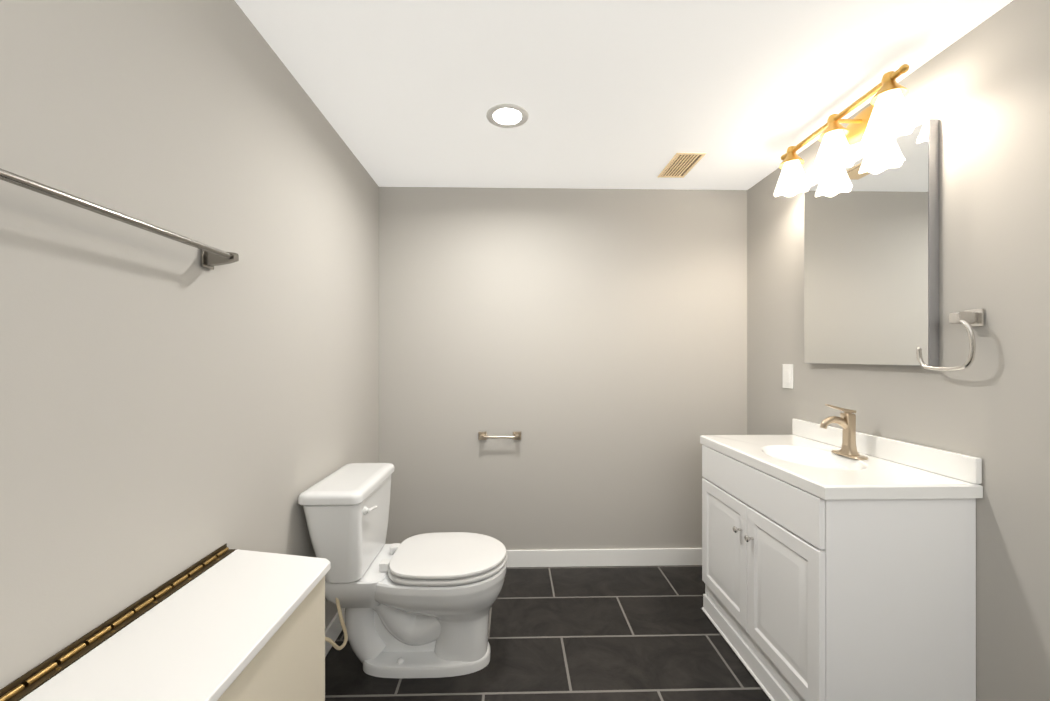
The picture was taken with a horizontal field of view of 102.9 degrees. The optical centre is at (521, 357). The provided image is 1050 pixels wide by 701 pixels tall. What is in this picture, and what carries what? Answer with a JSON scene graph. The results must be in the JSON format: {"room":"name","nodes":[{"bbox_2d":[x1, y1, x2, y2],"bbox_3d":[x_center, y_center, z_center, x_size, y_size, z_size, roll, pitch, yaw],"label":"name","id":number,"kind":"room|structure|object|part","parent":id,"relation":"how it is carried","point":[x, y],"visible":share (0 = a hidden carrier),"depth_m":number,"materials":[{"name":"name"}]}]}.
{"room":"bathroom","nodes":[
{"label":"bathroom","id":0,"kind":"room"},
{"bbox_2d":[0,0,378,689],"bbox_3d":[-0.903,0.120,0.887,0.120,2.360,3.402,0,0,-1],"label":"wall","id":1,"kind":"structure","parent":0,"point":[170,408],"depth_m":0.98,"materials":[{"name":"grey paint"}]},
{"bbox_2d":[0,168,238,269],"bbox_3d":[-0.795,-0.268,0.621,0.080,0.054,1.049,0,0,-1],"label":"towel bar","id":2,"kind":"object","parent":1,"relation":"attached to","point":[211,257],"visible":1,"depth_m":0.81,"materials":[{"name":"grey metal"}]},
{"bbox_2d":[325,608,344,656],"bbox_3d":[-0.860,1.248,1.898,0.014,0.105,1.353,0,0,-1],"label":"baseboard","id":3,"kind":"structure","parent":1,"relation":"attached to","point":[333,629],"depth_m":1.90,"materials":[{"name":"white wood"}]},
{"bbox_2d":[325,565,770,700],"bbox_3d":[0.311,1.360,0.915,2.549,0.120,3.642,0,0,-1],"label":"floor","id":4,"kind":"structure","parent":0,"point":[618,633],"depth_m":1.86,"materials":[{"name":"tile"}]},
{"bbox_2d":[0,543,329,700],"bbox_3d":[-0.659,0.915,0.201,0.330,0.768,2.014,0,0,-1],"label":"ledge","id":5,"kind":"object","parent":4,"relation":"on","point":[224,622],"visible":1,"depth_m":0.86,"materials":[{"name":"beige"}]},
{"bbox_2d":[298,463,506,677],"bbox_3d":[-0.462,0.906,1.811,0.800,0.799,0.492,0,0,-1],"label":"toilet","id":6,"kind":"object","parent":4,"relation":"on","point":[418,606],"visible":0.98,"depth_m":1.71,"materials":[{"name":"white ceramic"}]},
{"bbox_2d":[700,419,982,700],"bbox_3d":[1.175,0.808,1.746,0.538,0.984,0.867,0,0,-1],"label":"bathroom vanity","id":7,"kind":"object","parent":4,"relation":"on","point":[828,574],"visible":0.98,"depth_m":1.34,"materials":[{"name":"white wood"}]},
{"bbox_2d":[700,419,982,499],"bbox_3d":[1.190,0.420,1.747,0.507,0.208,0.867,0,0,-1],"label":"countertop","id":8,"kind":"structure","parent":7,"relation":"on","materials":[{"name":"white stone"}]},
{"bbox_2d":[820,404,867,459],"bbox_3d":[1.293,0.294,1.710,0.148,0.210,0.152,0,0,-1],"label":"faucet","id":9,"kind":"object","parent":8,"relation":"on","point":[846,421],"visible":1,"depth_m":1.70,"materials":[{"name":"beige metal"}]},
{"bbox_2d":[379,187,746,549],"bbox_3d":[0.269,0.120,2.676,2.549,2.360,0.120,0,0,-1],"label":"wall","id":10,"kind":"structure","parent":0,"point":[590,345],"depth_m":2.62,"materials":[{"name":"grey paint"}]},
{"bbox_2d":[478,432,520,439],"bbox_3d":[-0.135,0.484,2.574,0.266,0.052,0.060,0,0,-1],"label":"paper holder","id":11,"kind":"object","parent":10,"relation":"attached to","point":[484,436],"visible":1,"depth_m":2.57,"materials":[{"name":"silver metal"}]},
{"bbox_2d":[506,548,701,566],"bbox_3d":[0.271,1.248,2.608,2.309,0.105,0.014,0,0,-1],"label":"baseboard","id":12,"kind":"structure","parent":10,"relation":"attached to","point":[605,557],"depth_m":2.61,"materials":[{"name":"white wood"}]},
{"bbox_2d":[235,0,1012,189],"bbox_3d":[0.311,-1.120,0.916,2.549,0.120,3.642,0,0,-1],"label":"ceiling","id":13,"kind":"structure","parent":0,"point":[640,94],"depth_m":1.57,"materials":[{"name":"white paint"}]},
{"bbox_2d":[486,103,528,127],"bbox_3d":[-0.062,-1.057,1.833,0.186,0.005,0.186,0,0,-1],"label":"recessed light","id":14,"kind":"object","parent":13,"relation":"in","point":[506,115],"visible":1,"depth_m":1.82,"materials":[{"name":"white"}]},
{"bbox_2d":[657,153,705,177],"bbox_3d":[0.873,-1.056,2.304,0.157,0.007,0.290,0,0,-1],"label":"ceiling vent","id":15,"kind":"object","parent":13,"relation":"in","point":[678,165],"visible":1,"depth_m":2.29,"materials":[{"name":"beige metal"}]},
{"bbox_2d":[747,0,1049,700],"bbox_3d":[1.525,0.120,0.944,0.120,2.360,3.402,0,0,-1],"label":"wall","id":16,"kind":"structure","parent":0,"point":[981,92],"depth_m":1.32,"materials":[{"name":"grey paint"}]},
{"bbox_2d":[783,364,792,388],"bbox_3d":[1.427,0.098,2.246,0.010,0.130,0.084,0,0,-1],"label":"switch plate","id":17,"kind":"object","parent":16,"relation":"attached to","point":[787,375],"visible":1,"depth_m":2.24,"materials":[{"name":"white plastic"}]},
{"bbox_2d":[774,64,917,196],"bbox_3d":[1.335,-0.922,1.754,0.217,0.243,0.662,0,0,-1],"label":"sconce","id":18,"kind":"object","parent":16,"relation":"attached to","point":[886,115],"visible":1,"depth_m":1.71,"materials":[{"name":"white glass"}]},
{"bbox_3d":[1.299,-0.873,2.013,0.155,0.145,0.142,0,0,-1],"label":"lamp shade","id":19,"kind":"part","parent":18,"relation":"part of","materials":[{"name":"white glass"}]},
{"bbox_3d":[1.305,-0.874,1.752,0.155,0.145,0.142,0,0,-1],"label":"lamp shade","id":20,"kind":"part","parent":18,"relation":"part of","materials":[{"name":"white glass"}]},
{"bbox_3d":[1.311,-0.874,1.494,0.155,0.145,0.142,0,0,-1],"label":"lamp shade","id":21,"kind":"part","parent":18,"relation":"part of","materials":[{"name":"white glass"}]},
{"bbox_2d":[804,119,938,365],"bbox_3d":[1.425,-0.401,1.765,0.036,0.858,0.621,0,0,-1],"label":"mirror","id":22,"kind":"object","parent":16,"relation":"attached to","point":[871,258],"visible":0.9,"depth_m":1.66,"materials":[{"name":"grey mirror"}]},
{"bbox_2d":[916,308,983,370],"bbox_3d":[1.418,-0.056,1.380,0.070,0.200,0.184,0,0,-1],"label":"towel ring","id":23,"kind":"object","parent":16,"relation":"attached to","point":[969,319],"visible":0.98,"depth_m":1.32,"materials":[{"name":"silver metal"}]}
]}

